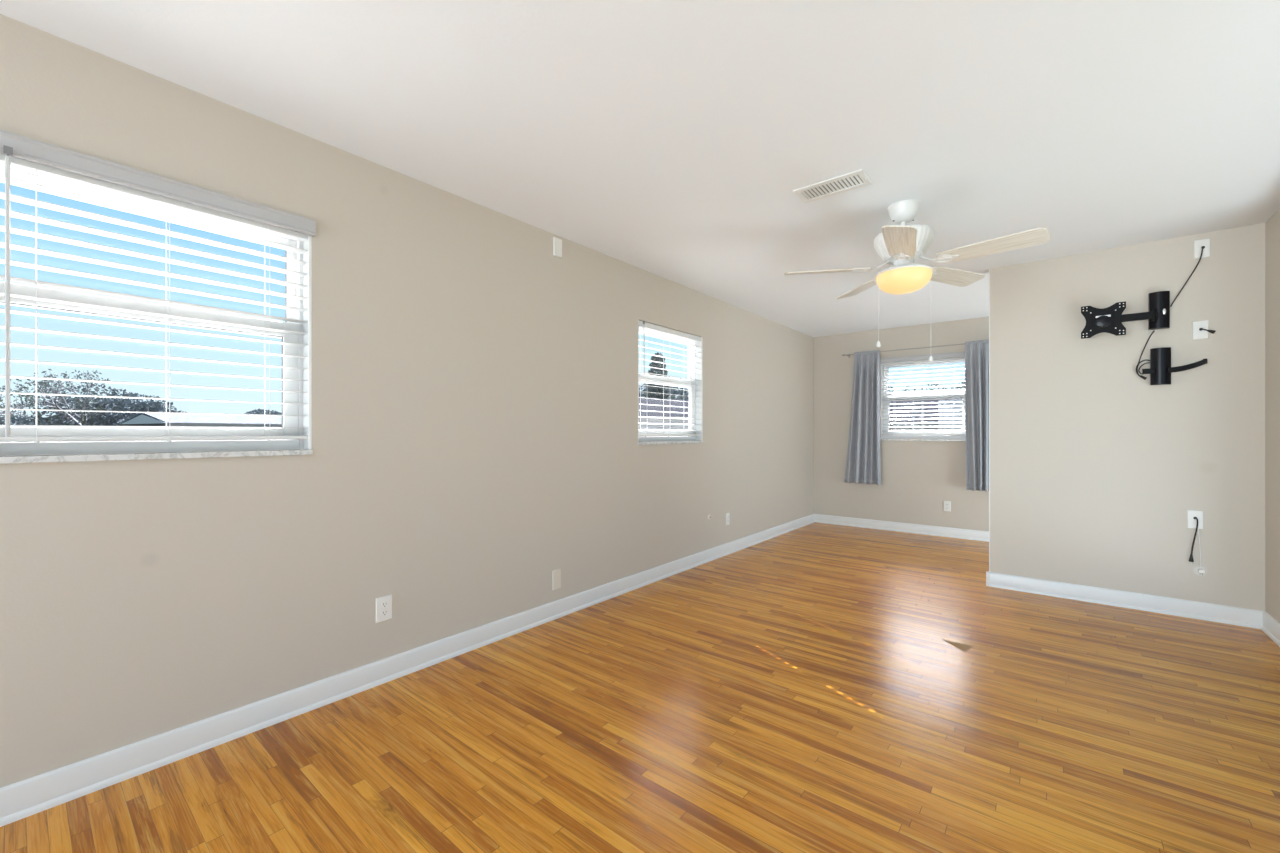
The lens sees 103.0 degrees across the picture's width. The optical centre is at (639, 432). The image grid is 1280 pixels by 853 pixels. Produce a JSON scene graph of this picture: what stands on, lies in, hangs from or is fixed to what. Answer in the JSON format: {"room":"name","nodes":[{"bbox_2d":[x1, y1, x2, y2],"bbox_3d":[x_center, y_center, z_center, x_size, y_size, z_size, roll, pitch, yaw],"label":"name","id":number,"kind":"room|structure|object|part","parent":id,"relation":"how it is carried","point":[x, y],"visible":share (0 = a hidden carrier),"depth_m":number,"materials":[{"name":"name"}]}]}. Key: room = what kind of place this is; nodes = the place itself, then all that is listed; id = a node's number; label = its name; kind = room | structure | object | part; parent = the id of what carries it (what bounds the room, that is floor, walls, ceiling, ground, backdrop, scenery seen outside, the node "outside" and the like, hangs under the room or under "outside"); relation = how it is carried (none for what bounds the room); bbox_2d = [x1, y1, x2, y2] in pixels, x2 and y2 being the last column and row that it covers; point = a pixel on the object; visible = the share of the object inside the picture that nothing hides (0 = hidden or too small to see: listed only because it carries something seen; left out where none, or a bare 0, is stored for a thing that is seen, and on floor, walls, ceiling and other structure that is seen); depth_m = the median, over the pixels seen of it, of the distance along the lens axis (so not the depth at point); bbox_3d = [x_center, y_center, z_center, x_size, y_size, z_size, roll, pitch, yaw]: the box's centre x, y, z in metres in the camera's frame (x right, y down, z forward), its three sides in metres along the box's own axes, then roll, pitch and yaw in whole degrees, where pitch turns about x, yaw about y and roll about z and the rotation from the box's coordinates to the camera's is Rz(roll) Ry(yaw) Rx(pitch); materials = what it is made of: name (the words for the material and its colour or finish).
{"room":"empty living room","nodes":[
{"label":"empty living room","id":0,"kind":"room"},
{"bbox_2d":[0,14,813,787],"bbox_3d":[-0.393,-0.043,3.524,0.130,2.440,8.634,0,0,39],"label":"wall","id":1,"kind":"structure","parent":0,"point":[475,385],"depth_m":2.33,"materials":[{"name":"beige paint"}]},
{"bbox_2d":[0,165,312,463],"bbox_3d":[-1.740,-0.387,1.855,0.142,0.962,0.924,0,0,39],"label":"window","id":2,"kind":"structure","parent":1,"relation":"in","point":[11,452],"depth_m":1.90,"materials":[{"name":"white plastic"}]},
{"bbox_3d":[-1.782,-0.623,1.889,0.025,0.429,0.869,0,0,39],"label":"sash","id":3,"kind":"part","parent":2,"relation":"part of","materials":[{"name":"white plastic"}]},
{"bbox_3d":[-1.760,-0.221,1.871,0.026,0.500,0.869,0,0,39],"label":"sash","id":4,"kind":"part","parent":2,"relation":"part of","materials":[{"name":"white plastic"}]},
{"bbox_3d":[-1.715,0.083,1.835,0.078,0.021,0.923,0,0,39],"label":"sill","id":5,"kind":"part","parent":2,"relation":"part of","materials":[{"name":"white stone"}]},
{"bbox_2d":[0,130,315,442],"bbox_3d":[-1.707,-0.435,1.828,0.110,0.935,0.936,0,0,39],"label":"blind","id":6,"kind":"object","parent":2,"relation":"attached to","point":[18,152],"visible":1,"depth_m":1.77,"materials":[{"name":"white plastic"}]},
{"bbox_3d":[-1.910,-0.401,1.610,0.069,0.850,0.002,0,0,39],"label":"ladder cord","id":7,"kind":"part","parent":6,"relation":"part of","materials":[{"name":"white fabric"}]},
{"bbox_3d":[-1.722,-0.846,1.840,0.052,0.039,0.899,0,0,39],"label":"head rail","id":8,"kind":"part","parent":6,"relation":"part of","materials":[{"name":"white plastic"}]},
{"bbox_3d":[-1.722,0.019,1.841,0.058,0.014,0.899,0,0,39],"label":"rail","id":9,"kind":"part","parent":6,"relation":"part of","materials":[{"name":"white plastic"}]},
{"bbox_3d":[-1.716,-0.401,1.849,0.069,0.850,0.002,0,0,39],"label":"ladder cord","id":10,"kind":"part","parent":6,"relation":"part of","materials":[{"name":"white fabric"}]},
{"bbox_3d":[-1.526,-0.401,2.083,0.069,0.850,0.002,0,0,39],"label":"ladder cord","id":11,"kind":"part","parent":6,"relation":"part of","materials":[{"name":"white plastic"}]},
{"bbox_2d":[376,595,391,622],"bbox_3d":[-1.210,0.833,2.409,0.008,0.116,0.077,0,0,39],"label":"wall outlet","id":12,"kind":"object","parent":1,"relation":"attached to","point":[383,604],"visible":1,"depth_m":2.40,"materials":[{"name":"white plastic"}]},
{"bbox_2d":[381,610,387,615],"bbox_3d":[-1.208,0.853,2.407,0.002,0.025,0.033,0,0,39],"label":"receptacle","id":13,"kind":"object","parent":12,"relation":"attached to","point":[383,612],"depth_m":2.41,"materials":[{"name":"white plastic"}]},
{"bbox_2d":[381,602,387,607],"bbox_3d":[-1.208,0.814,2.407,0.002,0.025,0.033,0,0,39],"label":"receptacle","id":14,"kind":"object","parent":12,"relation":"attached to","point":[383,604],"depth_m":2.41,"materials":[{"name":"white plastic"}]},
{"bbox_2d":[0,514,814,826],"bbox_3d":[-0.334,1.123,3.476,0.022,0.107,8.374,0,0,39],"label":"baseboard","id":15,"kind":"structure","parent":1,"relation":"attached to","point":[22,799],"depth_m":2.10,"materials":[{"name":"white paint"}]},
{"bbox_2d":[552,569,560,589],"bbox_3d":[-0.531,0.936,3.246,0.008,0.124,0.071,0,0,39],"label":"blank wall plate","id":16,"kind":"object","parent":1,"relation":"attached to","point":[556,574],"visible":1,"depth_m":3.24,"materials":[{"name":"beige plastic"}]},
{"bbox_2d":[553,237,561,257],"bbox_3d":[-0.524,-1.185,3.251,0.012,0.119,0.069,0,0,39],"label":"blank wall plate","id":17,"kind":"object","parent":1,"relation":"attached to","point":[557,243],"visible":1,"depth_m":3.24,"materials":[{"name":"white plastic"}]},
{"bbox_2d":[638,320,703,444],"bbox_3d":[0.232,-0.387,4.281,0.142,0.962,0.923,0,0,39],"label":"window","id":18,"kind":"structure","parent":1,"relation":"in","point":[642,440],"depth_m":4.54,"materials":[{"name":"white plastic"}]},
{"bbox_3d":[0.190,-0.623,4.315,0.025,0.429,0.868,0,0,39],"label":"sash","id":19,"kind":"part","parent":18,"relation":"part of","materials":[{"name":"white plastic"}]},
{"bbox_3d":[0.212,-0.221,4.297,0.026,0.500,0.868,0,0,39],"label":"sash","id":20,"kind":"part","parent":18,"relation":"part of","materials":[{"name":"white plastic"}]},
{"bbox_2d":[639,321,701,436],"bbox_3d":[0.265,-0.416,4.254,0.110,0.897,0.898,0,0,39],"label":"blind","id":21,"kind":"object","parent":18,"relation":"attached to","point":[642,324],"visible":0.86,"depth_m":4.21,"materials":[{"name":"white plastic"}]},
{"bbox_3d":[0.029,-0.401,3.996,0.069,0.850,0.002,0,0,39],"label":"ladder cord","id":22,"kind":"part","parent":21,"relation":"part of","materials":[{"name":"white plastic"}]},
{"bbox_3d":[0.223,-0.401,4.235,0.069,0.850,0.002,0,0,39],"label":"ladder cord","id":23,"kind":"part","parent":21,"relation":"part of","materials":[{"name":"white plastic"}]},
{"bbox_3d":[0.250,-0.846,4.266,0.052,0.039,0.898,0,0,39],"label":"head rail","id":24,"kind":"part","parent":21,"relation":"part of","materials":[{"name":"white plastic"}]},
{"bbox_3d":[0.249,0.019,4.267,0.058,0.014,0.898,0,0,39],"label":"rail","id":25,"kind":"part","parent":21,"relation":"part of","materials":[{"name":"white plastic"}]},
{"bbox_3d":[0.257,0.083,4.261,0.078,0.021,0.922,0,0,39],"label":"sill","id":26,"kind":"part","parent":18,"relation":"part of","materials":[{"name":"white stone"}]},
{"bbox_2d":[726,513,729,524],"bbox_3d":[0.856,0.839,4.951,0.008,0.116,0.065,0,0,39],"label":"wall outlet","id":27,"kind":"object","parent":1,"relation":"attached to","point":[727,514],"visible":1,"depth_m":4.94,"materials":[{"name":"white plastic"}]},
{"bbox_2d":[0,522,1279,852],"bbox_3d":[0.992,1.227,2.399,3.700,0.100,8.634,0,0,39],"label":"floor","id":28,"kind":"structure","parent":0,"point":[815,687],"depth_m":1.96,"materials":[{"name":"brown wood"}]},
{"bbox_2d":[0,0,1279,336],"bbox_3d":[0.992,-1.313,2.399,3.700,0.100,8.634,0,0,39],"label":"ceiling","id":29,"kind":"structure","parent":0,"point":[672,140],"depth_m":1.98,"materials":[{"name":"white paint"}]},
{"bbox_2d":[793,169,871,202],"bbox_3d":[0.984,-1.255,2.609,0.344,0.016,0.180,0,0,39],"label":"ceiling vent","id":30,"kind":"object","parent":29,"relation":"in","point":[856,179],"visible":1,"depth_m":2.60,"materials":[{"name":"white metal"}]},
{"bbox_2d":[784,199,1050,361],"bbox_3d":[1.473,-0.828,2.797,1.225,0.870,1.232,0,0,39],"label":"ceiling fan","id":31,"kind":"object","parent":29,"relation":"hanging from","point":[899,246],"visible":1,"depth_m":2.72,"materials":[{"name":"white metal"}]},
{"bbox_3d":[1.067,-0.923,2.908,0.468,0.007,0.148,0,13,11],"label":"blade","id":32,"kind":"part","parent":31,"relation":"part of","materials":[{"name":"brown wood"}]},
{"bbox_3d":[1.417,-0.923,3.233,0.148,0.007,0.468,-13,1,-7],"label":"blade","id":33,"kind":"part","parent":31,"relation":"part of","materials":[{"name":"brown wood"}]},
{"bbox_3d":[1.366,-0.721,2.825,0.090,0.429,0.003,0,0,-6],"label":"pull chain","id":34,"kind":"part","parent":31,"relation":"part of","materials":[{"name":"white metal"}]},
{"bbox_3d":[1.268,-0.923,2.475,0.148,0.007,0.468,14,7,28],"label":"blade","id":35,"kind":"part","parent":31,"relation":"part of","materials":[{"name":"beige wood"}]},
{"bbox_3d":[1.466,-0.832,2.830,0.280,0.103,0.280,0,0,39],"label":"lamp shade","id":36,"kind":"part","parent":31,"relation":"part of","materials":[{"name":"yellow glass"}]},
{"bbox_3d":[1.834,-0.923,3.001,0.468,0.007,0.148,0,-12,-25],"label":"blade","id":37,"kind":"part","parent":31,"relation":"part of","materials":[{"name":"brown wood"}]},
{"bbox_3d":[1.742,-0.923,2.533,0.148,0.007,0.468,17,-11,-42],"label":"blade","id":38,"kind":"part","parent":31,"relation":"part of","materials":[{"name":"brown wood"}]},
{"bbox_2d":[814,317,988,530],"bbox_3d":[3.724,-0.043,5.657,3.570,2.440,0.130,0,0,39],"label":"wall","id":39,"kind":"structure","parent":0,"point":[917,477],"depth_m":6.13,"materials":[{"name":"beige paint"}]},
{"bbox_2d":[814,514,988,541],"bbox_3d":[3.630,1.123,5.636,3.450,0.107,0.022,0,0,39],"label":"baseboard","id":40,"kind":"structure","parent":39,"relation":"attached to","point":[978,535],"depth_m":6.02,"materials":[{"name":"white paint"}]},
{"bbox_2d":[842,343,964,357],"bbox_3d":[3.312,-0.974,5.851,1.912,0.055,0.088,0,0,39],"label":"curtain rod","id":41,"kind":"object","parent":39,"relation":"attached to","point":[848,355],"visible":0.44,"depth_m":5.91,"materials":[{"name":"grey metal"}]},
{"bbox_2d":[844,350,880,484],"bbox_3d":[2.732,-0.189,6.258,0.441,1.630,0.102,0,0,39],"label":"curtain","id":42,"kind":"object","parent":41,"relation":"hanging from","point":[863,462],"visible":1,"depth_m":6.23,"materials":[{"name":"grey fabric"}]},
{"bbox_2d":[965,340,988,491],"bbox_3d":[3.715,-0.189,5.464,0.380,1.630,0.103,0,0,39],"label":"curtain","id":43,"kind":"object","parent":41,"relation":"hanging from","point":[976,352],"visible":0.62,"depth_m":5.51,"materials":[{"name":"grey fabric"}]},
{"bbox_2d":[880,359,965,440],"bbox_3d":[3.333,-0.387,5.965,0.928,0.962,0.142,0,0,39],"label":"window","id":44,"kind":"structure","parent":39,"relation":"in","point":[882,437],"depth_m":6.06,"materials":[{"name":"white plastic"}]},
{"bbox_2d":[880,351,964,435],"bbox_3d":[3.309,-0.435,5.937,0.940,0.935,0.097,0,0,39],"label":"blind","id":45,"kind":"object","parent":44,"relation":"attached to","point":[954,355],"visible":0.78,"depth_m":5.92,"materials":[{"name":"white plastic"}]},
{"bbox_3d":[3.318,-0.846,5.947,0.903,0.039,0.052,0,0,39],"label":"head rail","id":46,"kind":"part","parent":45,"relation":"part of","materials":[{"name":"white plastic"}]},
{"bbox_3d":[3.318,0.019,5.948,0.903,0.014,0.058,0,0,39],"label":"rail","id":47,"kind":"part","parent":45,"relation":"part of","materials":[{"name":"white plastic"}]},
{"bbox_3d":[3.312,0.083,5.940,0.927,0.021,0.078,0,0,39],"label":"sill","id":48,"kind":"part","parent":44,"relation":"part of","materials":[{"name":"white stone"}]},
{"bbox_3d":[3.349,-0.221,5.985,0.873,0.500,0.026,0,0,39],"label":"sash","id":49,"kind":"part","parent":44,"relation":"part of","materials":[{"name":"white plastic"}]},
{"bbox_3d":[3.367,-0.623,6.008,0.873,0.429,0.025,0,0,39],"label":"sash","id":50,"kind":"part","parent":44,"relation":"part of","materials":[{"name":"white plastic"}]},
{"bbox_2d":[944,501,950,511],"bbox_3d":[3.482,0.832,5.765,0.071,0.116,0.008,0,0,39],"label":"wall outlet","id":51,"kind":"object","parent":39,"relation":"attached to","point":[947,504],"visible":1,"depth_m":5.76,"materials":[{"name":"white plastic"}]},
{"bbox_2d":[990,223,1264,610],"bbox_3d":[3.259,-0.043,3.529,1.367,2.440,0.115,0,0,39],"label":"wall partition","id":52,"kind":"structure","parent":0,"point":[1097,469],"depth_m":3.42,"materials":[{"name":"beige paint"}]},
{"bbox_2d":[989,269,989,571],"bbox_3d":[2.728,-0.097,3.961,0.005,2.333,0.119,0,0,39],"label":"trim","id":53,"kind":"structure","parent":52,"relation":"attached to","point":[989,269],"depth_m":3.92,"materials":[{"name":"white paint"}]},
{"bbox_2d":[986,571,1263,628],"bbox_3d":[3.244,1.123,3.528,1.389,0.107,0.137,0,0,39],"label":"baseboard","id":54,"kind":"structure","parent":52,"relation":"attached to","point":[1238,616],"depth_m":3.41,"materials":[{"name":"white paint"}]},
{"bbox_2d":[1081,291,1169,338],"bbox_3d":[3.222,-0.781,3.374,0.451,0.271,0.102,0,0,23],"label":"tv wall mount","id":55,"kind":"object","parent":52,"relation":"attached to","point":[1110,319],"depth_m":3.37,"materials":[{"name":"black metal"}]},
{"bbox_3d":[3.115,-0.756,3.422,0.224,0.220,0.007,0,0,39],"label":"screen plate","id":56,"kind":"part","parent":55,"relation":"part of","materials":[{"name":"black metal"}]},
{"bbox_3d":[3.203,-0.761,3.382,0.295,0.047,0.024,0,0,39],"label":"arm","id":57,"kind":"part","parent":55,"relation":"part of","materials":[{"name":"black metal"}]},
{"bbox_2d":[1136,331,1153,379],"bbox_3d":[3.345,-0.513,3.367,0.091,0.324,0.020,0,0,23],"label":"cable","id":58,"kind":"object","parent":55,"relation":"hanging from","point":[1153,331],"visible":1,"depth_m":3.37,"materials":[{"name":"black plastic"}]},
{"bbox_2d":[1142,347,1207,384],"bbox_3d":[3.424,-0.433,3.259,0.088,0.238,0.288,0,0,-38],"label":"wall bracket","id":59,"kind":"object","parent":52,"relation":"attached to","point":[1160,370],"visible":1,"depth_m":3.29,"materials":[{"name":"black plastic"}]},
{"bbox_2d":[1136,360,1149,378],"bbox_3d":[3.333,-0.418,3.368,0.072,0.133,0.029,0,0,28],"label":"cable bundle","id":60,"kind":"object","parent":59,"relation":"attached to","point":[1142,360],"visible":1,"depth_m":3.37,"materials":[{"name":"black rubber"}]},
{"bbox_3d":[3.438,-0.422,3.202,0.016,0.071,0.171,0,0,-30],"label":"arm","id":61,"kind":"part","parent":59,"relation":"part of","materials":[{"name":"black metal"}]},
{"bbox_2d":[1187,510,1202,528],"bbox_3d":[3.527,0.551,3.232,0.071,0.117,0.008,0,0,39],"label":"cable wall plate","id":62,"kind":"object","parent":52,"relation":"attached to","point":[1191,514],"visible":1,"depth_m":3.23,"materials":[{"name":"white plastic"}]},
{"bbox_2d":[1189,518,1197,563],"bbox_3d":[3.512,0.686,3.229,0.041,0.297,0.024,0,0,39],"label":"power cord","id":63,"kind":"object","parent":62,"relation":"hanging from","point":[1191,555],"visible":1,"depth_m":3.23,"materials":[{"name":"black rubber"}]},
{"bbox_2d":[1198,526,1204,574],"bbox_3d":[3.536,0.720,3.211,0.038,0.351,0.018,0,0,39],"label":"cord","id":64,"kind":"object","parent":62,"relation":"hanging from","point":[1200,570],"visible":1,"depth_m":3.21,"materials":[{"name":"white plastic"}]},
{"bbox_2d":[1192,320,1208,339],"bbox_3d":[3.545,-0.651,3.217,0.071,0.117,0.008,0,0,39],"label":"cable wall plate","id":65,"kind":"object","parent":52,"relation":"attached to","point":[1197,334],"visible":1,"depth_m":3.22,"materials":[{"name":"white plastic"}]},
{"bbox_2d":[1200,329,1215,333],"bbox_3d":[3.552,-0.638,3.181,0.021,0.042,0.069,0,0,-28],"label":"plug","id":66,"kind":"object","parent":65,"relation":"attached to","point":[1210,331],"visible":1,"depth_m":3.17,"materials":[{"name":"black plastic"}]},
{"bbox_2d":[1194,238,1209,258],"bbox_3d":[3.551,-1.165,3.213,0.071,0.117,0.008,0,0,39],"label":"cable wall plate","id":67,"kind":"object","parent":52,"relation":"attached to","point":[1198,244],"visible":1,"depth_m":3.21,"materials":[{"name":"white plastic"}]},
{"bbox_2d":[1170,247,1203,306],"bbox_3d":[3.492,-0.995,3.248,0.150,0.357,0.019,0,0,41],"label":"cable","id":68,"kind":"object","parent":67,"relation":"hanging from","point":[1202,247],"visible":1,"depth_m":3.24,"materials":[{"name":"black rubber"}]},
{"bbox_2d":[1265,208,1279,622],"bbox_3d":[2.340,-0.043,1.219,0.120,2.440,8.504,0,0,39],"label":"wall","id":69,"kind":"structure","parent":0,"point":[1272,225],"depth_m":2.94,"materials":[{"name":"beige paint"}]},
{"bbox_2d":[1261,611,1279,646],"bbox_3d":[1.715,1.123,0.563,0.022,0.107,6.437,0,0,39],"label":"baseboard","id":70,"kind":"structure","parent":69,"relation":"attached to","point":[1270,627],"depth_m":2.93,"materials":[{"name":"white paint"}]},
{"label":"outside","id":71,"kind":"structure","parent":0,"visible":0},
{"bbox_3d":[-3.634,1.827,35.168,130.000,0.200,170.000,0,0,39],"label":"lawn","id":72,"kind":"structure","parent":71,"visible":0},
{"bbox_2d":[0,386,50,423],"bbox_3d":[-23.573,-0.205,18.329,2.514,3.881,3.075,0,0,39],"label":"bare tree","id":73,"kind":"object","parent":72,"relation":"on","point":[30,397],"visible":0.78,"depth_m":18.85,"materials":[{"name":"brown plant"}]},
{"bbox_2d":[0,413,82,455],"bbox_3d":[-34.667,0.245,29.964,6.323,2.979,6.141,0,0,39],"label":"evergreen tree","id":74,"kind":"object","parent":72,"relation":"on","point":[19,420],"visible":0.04,"depth_m":28.25,"materials":[{"name":"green plant"}]},
{"bbox_2d":[1,367,109,441],"bbox_3d":[-26.382,-0.665,23.085,4.880,4.790,3.121,0,0,12],"label":"bare tree","id":75,"kind":"object","parent":72,"relation":"on","point":[83,418],"visible":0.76,"depth_m":22.84,"materials":[{"name":"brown plant"}]},
{"bbox_2d":[29,385,176,454],"bbox_3d":[-28.650,-0.413,27.249,6.680,4.294,5.801,0,0,39],"label":"evergreen tree","id":76,"kind":"object","parent":72,"relation":"on","point":[56,418],"visible":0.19,"depth_m":25.79,"materials":[{"name":"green plant"}]},
{"bbox_2d":[94,398,186,453],"bbox_3d":[-26.527,-0.055,27.427,4.613,3.578,5.222,0,0,-15],"label":"evergreen tree","id":77,"kind":"object","parent":72,"relation":"on","point":[117,417],"visible":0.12,"depth_m":26.36,"materials":[{"name":"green plant"}]},
{"bbox_2d":[121,413,281,452],"bbox_3d":[-16.465,0.502,19.971,4.730,2.450,4.922,0,0,31],"label":"neighbor house","id":78,"kind":"structure","parent":72,"relation":"on","point":[143,419],"depth_m":18.43,"materials":[{"name":"grey paint"}]},
{"bbox_2d":[244,408,281,415],"bbox_3d":[-22.721,0.133,29.936,5.100,3.203,4.386,0,0,39],"label":"evergreen tree","id":79,"kind":"object","parent":72,"relation":"on","point":[258,411],"visible":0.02,"depth_m":29.59,"materials":[{"name":"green plant"}]},
{"bbox_2d":[644,352,670,398],"bbox_3d":[0.589,-0.483,17.019,1.434,4.420,1.438,0,0,39],"label":"conifer tree","id":80,"kind":"object","parent":72,"relation":"on","point":[657,390],"visible":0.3,"depth_m":16.80,"materials":[{"name":"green plant"}]},
{"bbox_2d":[641,395,683,399],"bbox_3d":[0.568,0.049,19.974,4.362,3.370,4.113,0,0,39],"label":"evergreen tree","id":81,"kind":"object","parent":72,"relation":"on","point":[671,396],"visible":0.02,"depth_m":18.68,"materials":[{"name":"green plant"}]},
{"bbox_2d":[639,399,688,441],"bbox_3d":[0.818,0.402,13.973,6.744,2.650,4.730,0,0,-16],"label":"neighbor house","id":82,"kind":"structure","parent":72,"relation":"on","point":[681,405],"depth_m":11.92,"materials":[{"name":"grey paint"}]},
{"bbox_2d":[639,383,688,399],"bbox_3d":[1.085,-0.159,21.041,5.627,3.816,5.327,0,0,39],"label":"evergreen tree","id":83,"kind":"object","parent":72,"relation":"on","point":[677,391],"visible":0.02,"depth_m":19.42,"materials":[{"name":"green plant"}]},
{"bbox_2d":[888,384,915,393],"bbox_3d":[12.585,-0.414,26.075,3.083,4.296,3.329,0,0,39],"label":"evergreen tree","id":84,"kind":"object","parent":72,"relation":"on","point":[905,390],"visible":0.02,"depth_m":25.86,"materials":[{"name":"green plant"}]},
{"bbox_2d":[890,397,964,435],"bbox_3d":[8.515,0.327,14.268,5.744,2.800,5.230,0,0,31],"label":"neighbor house","id":85,"kind":"structure","parent":72,"relation":"on","point":[935,400],"depth_m":12.93,"materials":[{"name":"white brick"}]},
{"bbox_2d":[916,382,964,392],"bbox_3d":[14.823,-0.364,23.999,3.469,4.196,3.497,0,0,39],"label":"evergreen tree","id":86,"kind":"object","parent":72,"relation":"on","point":[962,383],"visible":0.02,"depth_m":23.88,"materials":[{"name":"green plant"}]}
]}

